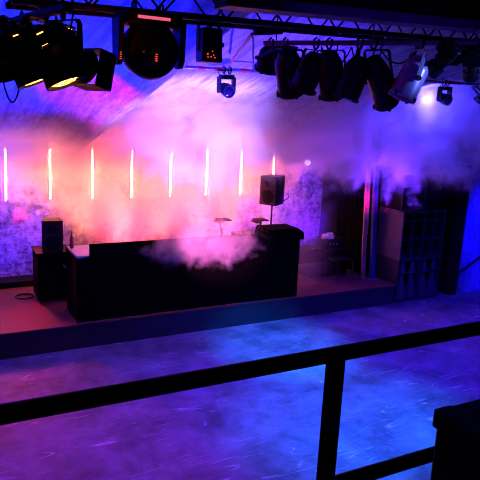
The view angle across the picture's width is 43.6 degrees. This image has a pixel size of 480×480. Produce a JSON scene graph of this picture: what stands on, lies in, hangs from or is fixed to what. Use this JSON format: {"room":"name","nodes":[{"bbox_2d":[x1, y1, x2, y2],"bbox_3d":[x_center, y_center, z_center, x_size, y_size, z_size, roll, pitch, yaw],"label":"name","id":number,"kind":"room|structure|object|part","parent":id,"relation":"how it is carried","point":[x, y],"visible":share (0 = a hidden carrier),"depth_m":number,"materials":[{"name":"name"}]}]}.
{"room":"entertainment venue","nodes":[
{"label":"entertainment venue","id":0,"kind":"room"},
{"bbox_2d":[0,143,380,276],"bbox_3d":[-0.586,-0.624,13.698,14.800,3.250,0.200,-4,14,-27],"label":"wall","id":1,"kind":"structure","parent":0,"point":[111,216],"depth_m":12.76,"materials":[{"name":"white paint"}]},
{"bbox_2d":[2,147,8,201],"bbox_3d":[-4.431,-1.231,11.335,0.072,1.025,0.068,-4,14,-27],"label":"tube","id":2,"kind":"object","parent":1,"relation":"attached to","point":[4,149],"visible":1,"depth_m":11.32,"materials":[{"name":"paint"}]},
{"bbox_2d":[0,275,33,288],"bbox_3d":[-3.914,0.782,11.923,7.100,0.120,0.400,-4,14,-27],"label":"baseboard","id":3,"kind":"structure","parent":1,"relation":"attached to","point":[24,280],"depth_m":11.58,"materials":[{"name":"black paint"}]},
{"bbox_2d":[47,148,52,200],"bbox_3d":[-3.708,-1.281,11.709,0.072,1.025,0.068,-4,14,-27],"label":"tube","id":4,"kind":"object","parent":1,"relation":"attached to","point":[49,151],"visible":1,"depth_m":11.70,"materials":[{"name":"paint"}]},
{"bbox_2d":[90,148,93,198],"bbox_3d":[-2.977,-1.331,12.087,0.072,1.025,0.068,-4,14,-27],"label":"tube","id":5,"kind":"object","parent":1,"relation":"attached to","point":[91,149],"visible":1,"depth_m":12.08,"materials":[{"name":"paint"}]},
{"bbox_2d":[129,148,133,197],"bbox_3d":[-2.254,-1.381,12.461,0.072,1.025,0.068,-4,14,-27],"label":"tube","id":6,"kind":"object","parent":1,"relation":"attached to","point":[131,150],"visible":1,"depth_m":12.45,"materials":[{"name":"paint"}]},
{"bbox_2d":[44,0,250,156],"bbox_3d":[-1.688,-1.951,8.073,0.590,2.403,7.900,-4,14,-27],"label":"trim","id":7,"kind":"structure","parent":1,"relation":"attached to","point":[97,111],"depth_m":8.20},
{"bbox_2d":[168,149,172,196],"bbox_3d":[-1.492,-1.434,12.855,0.072,1.025,0.068,-4,14,-27],"label":"tube","id":8,"kind":"object","parent":1,"relation":"attached to","point":[170,160],"visible":1,"depth_m":12.85,"materials":[{"name":"paint"}]},
{"bbox_2d":[204,149,208,195],"bbox_3d":[-0.738,-1.486,13.245,0.072,1.025,0.068,-4,14,-27],"label":"tube","id":9,"kind":"object","parent":1,"relation":"attached to","point":[206,150],"visible":1,"depth_m":13.24,"materials":[{"name":"paint"}]},
{"bbox_2d":[238,149,242,194],"bbox_3d":[0.015,-1.538,13.634,0.072,1.025,0.068,-4,14,-27],"label":"tube","id":10,"kind":"object","parent":1,"relation":"attached to","point":[241,150],"visible":1,"depth_m":13.63,"materials":[{"name":"paint"}]},
{"bbox_2d":[271,150,275,173],"bbox_3d":[0.778,-1.590,14.029,0.076,1.025,0.068,-4,14,-27],"label":"tube","id":11,"kind":"object","parent":1,"relation":"attached to","point":[273,151],"visible":0.57,"depth_m":13.97,"materials":[{"name":"paint"}]},
{"bbox_2d":[435,172,451,209],"bbox_3d":[4.204,-0.518,14.810,0.100,3.000,2.340,-4,14,-27],"label":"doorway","id":12,"kind":"structure","parent":1,"relation":"in","point":[446,179],"depth_m":13.70,"materials":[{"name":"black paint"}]},
{"bbox_2d":[0,271,479,479],"bbox_3d":[2.627,2.576,7.914,14.800,0.150,14.500,-4,14,-27],"label":"floor","id":13,"kind":"structure","parent":0,"point":[267,427],"depth_m":8.36,"materials":[{"name":"grey concrete"}]},
{"bbox_2d":[0,269,395,359],"bbox_3d":[-1.903,1.179,11.736,10.435,0.475,2.735,-4,14,-27],"label":"stage platform","id":14,"kind":"object","parent":13,"relation":"on","point":[31,326],"depth_m":10.72,"materials":[{"name":"black wood"}]},
{"bbox_3d":[-3.941,1.030,10.983,0.338,0.042,0.298,-4,14,-27],"label":"cable coil","id":15,"kind":"part","parent":14,"relation":"part of","materials":[{"name":"black rubber"}]},
{"bbox_2d":[31,244,66,301],"bbox_3d":[-3.440,0.606,10.994,0.630,0.915,0.600,-4,14,-27],"label":"plinth","id":16,"kind":"object","parent":14,"relation":"on","point":[49,268],"visible":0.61,"depth_m":10.73,"materials":[{"name":"black wood"}]},
{"bbox_2d":[42,217,62,252],"bbox_3d":[-3.387,-0.094,10.743,0.356,0.565,0.406,-4,14,-27],"label":"loudspeaker","id":17,"kind":"object","parent":16,"relation":"on","point":[52,227],"visible":1,"depth_m":10.59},
{"bbox_2d":[66,231,300,322],"bbox_3d":[-0.923,0.511,11.038,4.295,1.315,0.800,-4,14,-27],"label":"booth","id":18,"kind":"object","parent":14,"relation":"on","point":[133,278],"visible":1,"depth_m":10.53,"materials":[{"name":"black wood"}]},
{"bbox_2d":[70,231,73,248],"bbox_3d":[-2.846,-0.006,10.147,0.068,0.295,0.068,-4,14,-27],"label":"bottle","id":19,"kind":"object","parent":18,"relation":"on","point":[71,236],"visible":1,"depth_m":10.13,"materials":[{"name":"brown glass"}]},
{"bbox_2d":[213,218,231,235],"bbox_3d":[-0.337,-0.192,11.245,0.280,0.408,0.240,-4,14,-27],"label":"stand","id":20,"kind":"object","parent":18,"relation":"on","point":[217,220],"visible":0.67,"depth_m":11.19,"materials":[{"name":"black metal"}]},
{"bbox_2d":[213,218,231,222],"bbox_3d":[-0.328,-0.365,11.206,0.280,0.053,0.240,-4,14,-27],"label":"tray","id":21,"kind":"object","parent":20,"relation":"on","point":[218,220],"depth_m":11.16,"materials":[{"name":"black metal"}]},
{"bbox_2d":[231,230,254,234],"bbox_3d":[0.091,-0.092,11.534,0.410,0.126,0.380,-4,14,-27],"label":"mixer","id":22,"kind":"object","parent":18,"relation":"on","point":[247,231],"visible":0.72,"depth_m":11.54,"materials":[{"name":"black metal"}]},
{"bbox_2d":[250,218,268,225],"bbox_3d":[0.372,-0.221,11.616,0.280,0.368,0.240,-4,14,-27],"label":"stand","id":23,"kind":"object","parent":18,"relation":"on","point":[255,220],"visible":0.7,"depth_m":11.55,"materials":[{"name":"black metal"}]},
{"bbox_2d":[250,218,268,222],"bbox_3d":[0.379,-0.375,11.582,0.280,0.053,0.240,-4,14,-27],"label":"tray","id":24,"kind":"object","parent":23,"relation":"on","point":[256,220],"depth_m":11.54,"materials":[{"name":"black metal"}]},
{"bbox_2d":[255,224,303,239],"bbox_3d":[0.763,-0.149,11.658,0.854,0.234,0.500,-4,14,-27],"label":"gear","id":25,"kind":"object","parent":18,"relation":"on","point":[268,228],"visible":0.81,"depth_m":11.54,"materials":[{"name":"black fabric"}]},
{"bbox_2d":[270,206,272,223],"bbox_3d":[0.664,0.053,12.689,0.748,1.611,0.679,-4,14,-27],"label":"speaker stand","id":26,"kind":"object","parent":14,"relation":"on","point":[271,206],"visible":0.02,"depth_m":12.63,"materials":[{"name":"black metal"}]},
{"bbox_2d":[259,174,288,205],"bbox_3d":[0.734,-1.040,12.519,0.459,0.600,0.486,12,16,36],"label":"loudspeaker","id":27,"kind":"object","parent":26,"relation":"on","point":[272,186],"visible":1,"depth_m":12.38,"materials":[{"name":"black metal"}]},
{"bbox_2d":[260,176,276,204],"bbox_3d":[0.581,-1.013,12.369,0.368,0.564,0.012,10,15,30],"label":"grille","id":28,"kind":"object","parent":27,"relation":"attached to","point":[268,184],"depth_m":12.35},
{"bbox_2d":[298,245,349,277],"bbox_3d":[1.838,0.452,13.463,1.050,0.600,0.600,-4,14,-27],"label":"table","id":29,"kind":"object","parent":14,"relation":"on","point":[311,263],"visible":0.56,"depth_m":13.19,"materials":[{"name":"black paint"}]},
{"bbox_2d":[303,244,322,250],"bbox_3d":[1.603,0.164,13.169,0.340,0.070,0.266,-4,14,-27],"label":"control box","id":30,"kind":"object","parent":29,"relation":"on","point":[311,247],"visible":1,"depth_m":13.10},
{"bbox_2d":[316,235,344,248],"bbox_3d":[2.033,0.048,13.457,0.500,0.210,0.416,-4,14,-27],"label":"amplifier","id":31,"kind":"object","parent":29,"relation":"on","point":[337,242],"visible":0.88,"depth_m":13.31,"materials":[{"name":"black metal"}]},
{"bbox_2d":[321,232,333,238],"bbox_3d":[1.948,-0.108,13.331,0.315,0.141,0.234,-4,14,-27],"label":"towel","id":32,"kind":"object","parent":31,"relation":"on","point":[328,235],"visible":1,"depth_m":13.26,"materials":[{"name":"fabric"}]},
{"bbox_2d":[324,256,352,281],"bbox_3d":[2.162,0.625,13.099,0.491,0.476,0.402,-4,14,-27],"label":"stool","id":33,"kind":"object","parent":14,"relation":"on","point":[336,259],"visible":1,"depth_m":13.03,"materials":[{"name":"paint"}]},
{"bbox_3d":[1.982,0.644,13.007,0.035,0.462,0.408,-8,16,-39],"label":"leg frame","id":34,"kind":"part","parent":33,"relation":"part of","materials":[{"name":"paint"}]},
{"bbox_3d":[2.183,0.408,13.062,0.440,0.035,0.330,-4,14,-27],"label":"seat","id":35,"kind":"part","parent":33,"relation":"part of","materials":[{"name":"black paint"}]},
{"bbox_3d":[2.337,0.620,13.191,0.035,0.462,0.408,-8,16,-39],"label":"leg frame","id":36,"kind":"part","parent":33,"relation":"part of","materials":[{"name":"paint"}]},
{"bbox_2d":[361,169,370,278],"bbox_3d":[2.705,-0.322,12.937,0.299,2.440,0.110,-4,14,-27],"label":"batten","id":37,"kind":"object","parent":14,"relation":"on","point":[368,171],"visible":1,"depth_m":12.85,"materials":[{"name":"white wood"}]},
{"bbox_2d":[366,164,378,279],"bbox_3d":[2.914,-0.369,12.962,0.340,2.540,0.160,-4,14,-27],"label":"post","id":38,"kind":"object","parent":14,"relation":"on","point":[375,173],"visible":0.86,"depth_m":12.93,"materials":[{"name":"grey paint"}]},
{"bbox_2d":[375,253,420,301],"bbox_3d":[3.535,0.815,13.474,0.625,0.925,0.840,-4,14,-27],"label":"bin","id":39,"kind":"object","parent":13,"relation":"on","point":[404,274],"visible":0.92,"depth_m":13.25,"materials":[{"name":"paint"}]},
{"bbox_3d":[3.250,0.824,13.376,0.030,0.925,0.750,-4,14,-27],"label":"panel","id":40,"kind":"part","parent":39,"relation":"part of","materials":[{"name":"paint"}]},
{"bbox_3d":[3.778,0.787,13.649,0.030,0.925,0.750,-4,14,-27],"label":"panel","id":41,"kind":"part","parent":39,"relation":"part of","materials":[{"name":"paint"}]},
{"bbox_3d":[3.535,0.369,13.414,0.565,0.030,0.750,-4,14,-27],"label":"panel","id":42,"kind":"part","parent":39,"relation":"part of","materials":[{"name":"paint"}]},
{"bbox_2d":[376,206,446,260],"bbox_3d":[3.830,-0.189,13.450,1.250,1.060,0.780,-4,14,-27],"label":"speaker cabinet","id":43,"kind":"object","parent":39,"relation":"on","point":[401,235],"visible":0.92,"depth_m":13.33,"materials":[{"name":"paint"}]},
{"bbox_3d":[3.289,-0.152,13.170,0.030,1.060,0.780,-4,14,-27],"label":"panel","id":44,"kind":"part","parent":43,"relation":"part of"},
{"bbox_2d":[379,172,442,210],"bbox_3d":[3.796,-1.107,13.306,1.130,0.790,0.700,-4,14,-27],"label":"loudspeaker","id":45,"kind":"object","parent":43,"relation":"on","point":[399,191],"visible":0.88,"depth_m":13.02,"materials":[{"name":"black paint"}]},
{"bbox_3d":[3.658,-0.270,13.773,1.190,0.980,0.030,-4,14,-27],"label":"panel","id":46,"kind":"part","parent":43,"relation":"part of","materials":[{"name":"black paint"}]},
{"bbox_3d":[3.807,0.308,13.562,1.190,0.040,0.780,-4,14,-27],"label":"panel","id":47,"kind":"part","parent":43,"relation":"part of","materials":[{"name":"paint"}]},
{"bbox_3d":[3.854,-0.686,13.338,1.190,0.040,0.780,-4,14,-27],"label":"panel","id":48,"kind":"part","parent":43,"relation":"part of","materials":[{"name":"paint"}]},
{"bbox_3d":[4.371,-0.226,13.730,0.030,1.060,0.780,-4,14,-27],"label":"panel","id":49,"kind":"part","parent":43,"relation":"part of","materials":[{"name":"paint"}]},
{"bbox_2d":[416,257,441,298],"bbox_3d":[4.093,0.777,13.763,0.625,0.925,0.840,-4,14,-27],"label":"bin","id":50,"kind":"object","parent":13,"relation":"on","point":[429,271],"visible":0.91,"depth_m":13.53,"materials":[{"name":"paint"}]},
{"bbox_3d":[3.809,0.785,13.665,0.030,0.925,0.750,-4,14,-27],"label":"panel","id":51,"kind":"part","parent":50,"relation":"part of","materials":[{"name":"paint"}]},
{"bbox_3d":[4.093,0.331,13.703,0.565,0.030,0.750,-4,14,-27],"label":"panel","id":52,"kind":"part","parent":50,"relation":"part of","materials":[{"name":"paint"}]},
{"bbox_2d":[0,0,479,147],"bbox_3d":[2.827,-2.518,6.628,15.000,4.169,14.700,-4,14,-27],"label":"ceiling","id":53,"kind":"structure","parent":0,"point":[187,109],"depth_m":9.80,"materials":[{"name":"white paint"}]},
{"bbox_2d":[7,0,72,24],"bbox_3d":[-1.460,-1.829,3.747,0.052,0.947,2.037,-7,16,-36],"label":"bar","id":54,"kind":"object","parent":53,"relation":"hanging from","point":[66,7],"visible":0.65,"depth_m":3.22,"materials":[{"name":"black metal"}]},
{"bbox_2d":[3,83,19,102],"bbox_3d":[-1.506,-1.143,3.946,0.012,0.478,0.728,-7,16,-36],"label":"cable","id":55,"kind":"object","parent":54,"relation":"hanging from","point":[15,99],"visible":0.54,"depth_m":4.03,"materials":[{"name":"black rubber"}]},
{"bbox_2d":[0,10,42,89],"bbox_3d":[-1.196,-1.095,3.421,0.313,0.471,0.638,1,13,-6],"label":"light","id":56,"kind":"object","parent":54,"relation":"hanging from","point":[26,76],"visible":0.5,"depth_m":3.21,"materials":[{"name":"black metal"}]},
{"bbox_3d":[-1.169,-0.981,3.144,0.044,0.044,0.044,1,13,-6],"label":"knob","id":57,"kind":"part","parent":56,"relation":"part of","materials":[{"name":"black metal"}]},
{"bbox_2d":[32,24,44,27],"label":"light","id":58,"kind":"object","parent":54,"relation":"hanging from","point":[35,25],"depth_m":3.80,"materials":[{"name":"black metal"}]},
{"bbox_2d":[13,3,84,91],"bbox_3d":[-0.999,-1.033,3.197,0.354,0.475,0.344,8,14,24],"label":"light","id":59,"kind":"object","parent":54,"relation":"hanging from","point":[31,45],"visible":0.64,"depth_m":3.09,"materials":[{"name":"black metal"}]},
{"bbox_3d":[-1.015,-0.960,3.056,0.044,0.044,0.044,5,13,8],"label":"knob","id":60,"kind":"part","parent":59,"relation":"part of","materials":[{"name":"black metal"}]},
{"bbox_2d":[36,0,116,91],"bbox_3d":[-0.873,-1.038,3.207,0.273,0.458,0.395,11,15,32],"label":"light","id":61,"kind":"object","parent":54,"relation":"hanging from","point":[67,53],"visible":0.92,"depth_m":3.10,"materials":[{"name":"black metal"}]},
{"bbox_3d":[-0.822,-0.938,3.101,0.044,0.044,0.044,11,15,32],"label":"knob","id":62,"kind":"part","parent":61,"relation":"part of","materials":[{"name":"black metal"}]},
{"bbox_3d":[-0.831,-0.847,3.333,0.196,0.034,0.116,11,15,32],"label":"barn door","id":63,"kind":"part","parent":61,"relation":"part of","materials":[{"name":"black metal"}]},
{"bbox_3d":[-0.798,-1.040,3.327,0.196,0.034,0.116,11,15,32],"label":"barn door","id":64,"kind":"part","parent":61,"relation":"part of","materials":[{"name":"black metal"}]},
{"bbox_3d":[-0.733,-0.928,3.278,0.008,0.217,0.158,11,15,32],"label":"barn door","id":65,"kind":"part","parent":61,"relation":"part of","materials":[{"name":"black metal"}]},
{"bbox_2d":[5,0,478,47],"bbox_3d":[1.184,-2.009,5.239,6.063,0.613,0.328,-4,14,-27],"label":"lighting truss","id":66,"kind":"object","parent":53,"relation":"hanging from","point":[89,8],"visible":0.55,"depth_m":4.66,"materials":[{"name":"black metal"}]},
{"bbox_2d":[112,0,186,79],"bbox_3d":[-0.635,-1.397,4.208,0.486,0.535,0.308,-4,14,-27],"label":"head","id":67,"kind":"object","parent":66,"relation":"hanging from","point":[149,48],"visible":0.97,"depth_m":4.10},
{"bbox_3d":[-0.836,-1.366,4.112,0.038,0.320,0.198,-4,14,-27],"label":"yoke arm","id":68,"kind":"part","parent":67,"relation":"part of","materials":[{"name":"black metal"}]},
{"bbox_3d":[-0.439,-1.393,4.317,0.038,0.320,0.198,-4,14,-27],"label":"yoke arm","id":69,"kind":"part","parent":67,"relation":"part of","materials":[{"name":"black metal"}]},
{"bbox_2d":[196,21,223,63],"bbox_3d":[-0.229,-1.556,4.649,0.222,0.351,0.192,-4,14,-27],"label":"lamp","id":70,"kind":"object","parent":66,"relation":"hanging from","point":[209,45],"visible":0.91,"depth_m":4.58,"materials":[{"name":"black metal"}]},
{"bbox_2d":[253,30,282,35],"bbox_3d":[0.234,-1.723,4.977,0.272,0.080,0.044,-4,14,-27],"label":"bar","id":71,"kind":"object","parent":66,"relation":"attached to","point":[256,32],"visible":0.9,"depth_m":4.95,"materials":[{"name":"black metal"}]},
{"bbox_2d":[230,32,253,62],"bbox_3d":[-0.004,-1.885,5.970,0.028,0.104,2.272,1,13,-6],"label":"diagonal pipe","id":72,"kind":"object","parent":71,"relation":"attached to","point":[251,34],"visible":1,"depth_m":5.56,"materials":[{"name":"grey metal"}]},
{"bbox_2d":[303,140,311,166],"bbox_3d":[1.522,-1.952,13.495,0.180,0.595,0.173,0,13,-12],"label":"lamp","id":73,"kind":"object","parent":53,"relation":"hanging from","point":[307,162],"visible":0.99,"depth_m":13.49,"materials":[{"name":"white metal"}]},
{"bbox_2d":[183,65,479,85],"bbox_3d":[1.279,-2.207,8.027,5.441,0.155,0.049,-4,14,-27],"label":"pipe","id":74,"kind":"object","parent":53,"relation":"hanging from","point":[242,70],"visible":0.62,"depth_m":7.38,"materials":[{"name":"metal"}]},
{"bbox_2d":[216,65,235,97],"bbox_3d":[-0.167,-1.929,7.316,0.229,0.390,0.215,-4,14,-27],"label":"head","id":75,"kind":"object","parent":74,"relation":"hanging from","point":[227,90],"visible":1,"depth_m":7.27},
{"bbox_3d":[-0.255,-1.885,7.288,0.022,0.200,0.100,-4,14,-27],"label":"yoke arm","id":76,"kind":"part","parent":75,"relation":"part of","materials":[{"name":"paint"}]},
{"bbox_3d":[-0.080,-1.897,7.379,0.022,0.200,0.100,-4,14,-27],"label":"yoke arm","id":77,"kind":"part","parent":75,"relation":"part of","materials":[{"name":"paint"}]},
{"bbox_2d":[252,36,253,70],"bbox_3d":[0.135,-1.920,6.326,0.016,0.169,2.515,3,13,1],"label":"rod","id":78,"kind":"object","parent":74,"relation":"attached to","point":[252,36],"visible":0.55,"depth_m":6.19,"materials":[{"name":"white metal"}]},
{"bbox_2d":[436,79,452,105],"bbox_3d":[3.063,-2.209,8.973,0.229,0.390,0.215,-4,14,-27],"label":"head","id":79,"kind":"object","parent":74,"relation":"hanging from","point":[443,98],"visible":0.98,"depth_m":8.93},
{"bbox_3d":[2.975,-2.165,8.944,0.022,0.200,0.100,-4,14,-27],"label":"yoke arm","id":80,"kind":"part","parent":79,"relation":"part of","materials":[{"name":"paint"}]},
{"bbox_2d":[471,81,479,103],"bbox_3d":[3.740,-2.295,9.365,0.336,0.353,0.227,-1,13,-17],"label":"can","id":81,"kind":"object","parent":74,"relation":"hanging from","point":[477,98],"visible":0.98,"depth_m":9.36,"materials":[{"name":"black metal"}]},
{"bbox_2d":[214,0,479,33],"bbox_3d":[2.200,-1.964,4.667,5.180,0.863,0.180,-4,14,-27],"label":"girder","id":82,"kind":"object","parent":53,"relation":"attached to","point":[448,15],"visible":1,"depth_m":4.05,"materials":[{"name":"black metal"}]},
{"bbox_2d":[319,148,378,275],"bbox_3d":[2.451,-0.702,13.978,0.111,2.680,1.920,-4,14,-27],"label":"curtain","id":83,"kind":"object","parent":53,"relation":"hanging from","point":[342,206],"visible":0.76,"depth_m":13.88,"materials":[{"name":"black fabric"}]},
{"bbox_2d":[263,17,478,45],"bbox_3d":[1.115,-2.051,4.872,1.957,0.907,0.044,9,14,24],"label":"bar","id":84,"kind":"object","parent":53,"relation":"hanging from","point":[372,42],"visible":0.84,"depth_m":4.97,"materials":[{"name":"metal"}]},
{"bbox_2d":[254,37,297,75],"bbox_3d":[0.308,-1.718,5.663,0.365,0.312,0.599,-4,14,-27],"label":"can","id":85,"kind":"object","parent":84,"relation":"hanging from","point":[264,64],"visible":0.77,"depth_m":5.72,"materials":[{"name":"black metal"}]},
{"bbox_2d":[271,37,302,99],"bbox_3d":[0.460,-1.548,5.447,0.327,0.534,0.390,12,15,34],"label":"can","id":86,"kind":"object","parent":84,"relation":"hanging from","point":[285,64],"visible":0.77,"depth_m":5.32,"materials":[{"name":"black metal"}]},
{"bbox_2d":[287,37,321,95],"bbox_3d":[0.600,-1.523,5.278,0.315,0.495,0.329,-4,14,-27],"label":"can","id":87,"kind":"object","parent":84,"relation":"hanging from","point":[305,79],"visible":0.88,"depth_m":5.18,"materials":[{"name":"black metal"}]},
{"bbox_2d":[316,37,345,101],"bbox_3d":[0.814,-1.483,5.244,0.331,0.539,0.314,-4,14,-27],"label":"can","id":88,"kind":"object","parent":84,"relation":"hanging from","point":[331,69],"visible":0.69,"depth_m":5.13,"materials":[{"name":"black metal"}]},
{"bbox_2d":[321,47,350,63],"bbox_3d":[0.816,-1.563,5.117,0.276,0.168,0.012,9,14,25],"label":"cable","id":89,"kind":"object","parent":84,"relation":"hanging from","point":[321,47],"visible":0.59,"depth_m":5.08,"materials":[{"name":"black rubber"}]},
{"bbox_2d":[332,37,368,103],"bbox_3d":[0.933,-1.432,5.063,0.298,0.548,0.295,-4,14,-27],"label":"can","id":90,"kind":"object","parent":84,"relation":"hanging from","point":[354,75],"visible":0.99,"depth_m":4.99,"materials":[{"name":"black metal"}]},
{"bbox_2d":[363,37,399,111],"bbox_3d":[1.213,-1.403,5.122,0.433,0.603,0.285,-7,16,-37],"label":"can","id":91,"kind":"object","parent":84,"relation":"hanging from","point":[380,80],"visible":0.84,"depth_m":5.03,"materials":[{"name":"black metal"}]},
{"bbox_2d":[379,47,418,63],"bbox_3d":[1.295,-1.506,4.894,0.335,0.139,0.012,9,14,24],"label":"cable","id":92,"kind":"object","parent":84,"relation":"hanging from","point":[379,47],"visible":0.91,"depth_m":4.91,"materials":[{"name":"black rubber"}]},
{"bbox_2d":[388,36,427,104],"bbox_3d":[1.360,-1.363,4.813,0.310,0.533,0.295,-4,14,-27],"label":"can","id":93,"kind":"object","parent":84,"relation":"hanging from","point":[412,75],"visible":0.98,"depth_m":4.76,"materials":[{"name":"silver metal"}]},
{"bbox_2d":[428,36,463,78],"bbox_3d":[1.627,-1.446,4.765,0.242,0.325,0.333,-4,14,-27],"label":"light","id":94,"kind":"object","parent":84,"relation":"hanging from","point":[449,52],"visible":0.94,"depth_m":4.68,"materials":[{"name":"black metal"}]},
{"bbox_2d":[458,36,479,81],"bbox_3d":[1.826,-1.415,4.712,0.214,0.343,0.253,7,13,18],"label":"light","id":95,"kind":"object","parent":84,"relation":"hanging from","point":[471,59],"visible":0.97,"depth_m":4.65,"materials":[{"name":"black metal"}]},
{"bbox_2d":[321,63,464,120],"bbox_3d":[2.958,-2.400,8.528,0.360,1.621,5.800,-4,14,-27],"label":"beam","id":96,"kind":"structure","parent":53,"relation":"attached to","point":[453,70],"depth_m":10.14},
{"bbox_2d":[368,155,382,270],"bbox_3d":[3.067,-0.637,15.095,1.640,3.000,0.050,-4,14,-27],"label":"wall","id":97,"kind":"structure","parent":0,"point":[380,173],"depth_m":15.19,"materials":[{"name":"black paint"}]},
{"bbox_2d":[379,122,479,292],"bbox_3d":[4.944,-0.659,13.579,4.700,3.883,0.200,-4,14,-27],"label":"wall","id":98,"kind":"structure","parent":0,"point":[402,143],"depth_m":12.91,"materials":[{"name":"paint"}]},
{"bbox_2d":[375,164,472,294],"bbox_3d":[3.912,-0.154,13.177,2.440,2.980,0.360,-4,14,-27],"label":"door","id":99,"kind":"structure","parent":98,"relation":"in","point":[457,201],"depth_m":13.51,"materials":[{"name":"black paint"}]},
{"bbox_2d":[460,256,479,271],"bbox_3d":[5.894,0.189,14.123,1.842,1.002,0.104,-4,14,-27],"label":"handrail","id":100,"kind":"object","parent":98,"relation":"attached to","point":[477,258],"visible":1,"depth_m":13.86,"materials":[{"name":"black metal"}]},
{"bbox_3d":[1.467,1.676,0.658,6.200,0.120,3.460,-4,14,-27],"label":"floor","id":101,"kind":"structure","parent":0,"visible":0},
{"bbox_2d":[0,321,479,479],"bbox_3d":[0.704,0.753,1.901,5.900,1.062,0.042,-4,14,-27],"label":"railing","id":102,"kind":"object","parent":101,"relation":"on","point":[334,357],"visible":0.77,"depth_m":1.50,"materials":[{"name":"black metal"}]},
{"bbox_3d":[0.728,0.261,1.790,5.900,0.051,0.041,-4,14,-27],"label":"rail","id":103,"kind":"part","parent":102,"relation":"part of","materials":[{"name":"black metal"}]},
{"bbox_3d":[0.223,0.802,1.656,0.036,1.030,0.040,-4,14,-27],"label":"post","id":104,"kind":"part","parent":102,"relation":"part of","materials":[{"name":"black metal"}]},
{"bbox_3d":[0.710,0.637,1.874,5.900,0.064,0.042,-4,14,-27],"label":"rail","id":105,"kind":"part","parent":102,"relation":"part of","materials":[{"name":"black metal"}]},
{"bbox_2d":[430,399,479,479],"bbox_3d":[0.960,0.919,1.598,0.762,0.897,0.584,-4,14,-27],"label":"flight case","id":106,"kind":"object","parent":101,"relation":"on","point":[456,456],"visible":1,"depth_m":1.54,"materials":[{"name":"black metal"}]},
{"bbox_3d":[0.980,0.493,1.501,0.758,0.018,0.578,-4,14,-27],"label":"lid","id":107,"kind":"part","parent":106,"relation":"part of","materials":[{"name":"black"}]}
]}

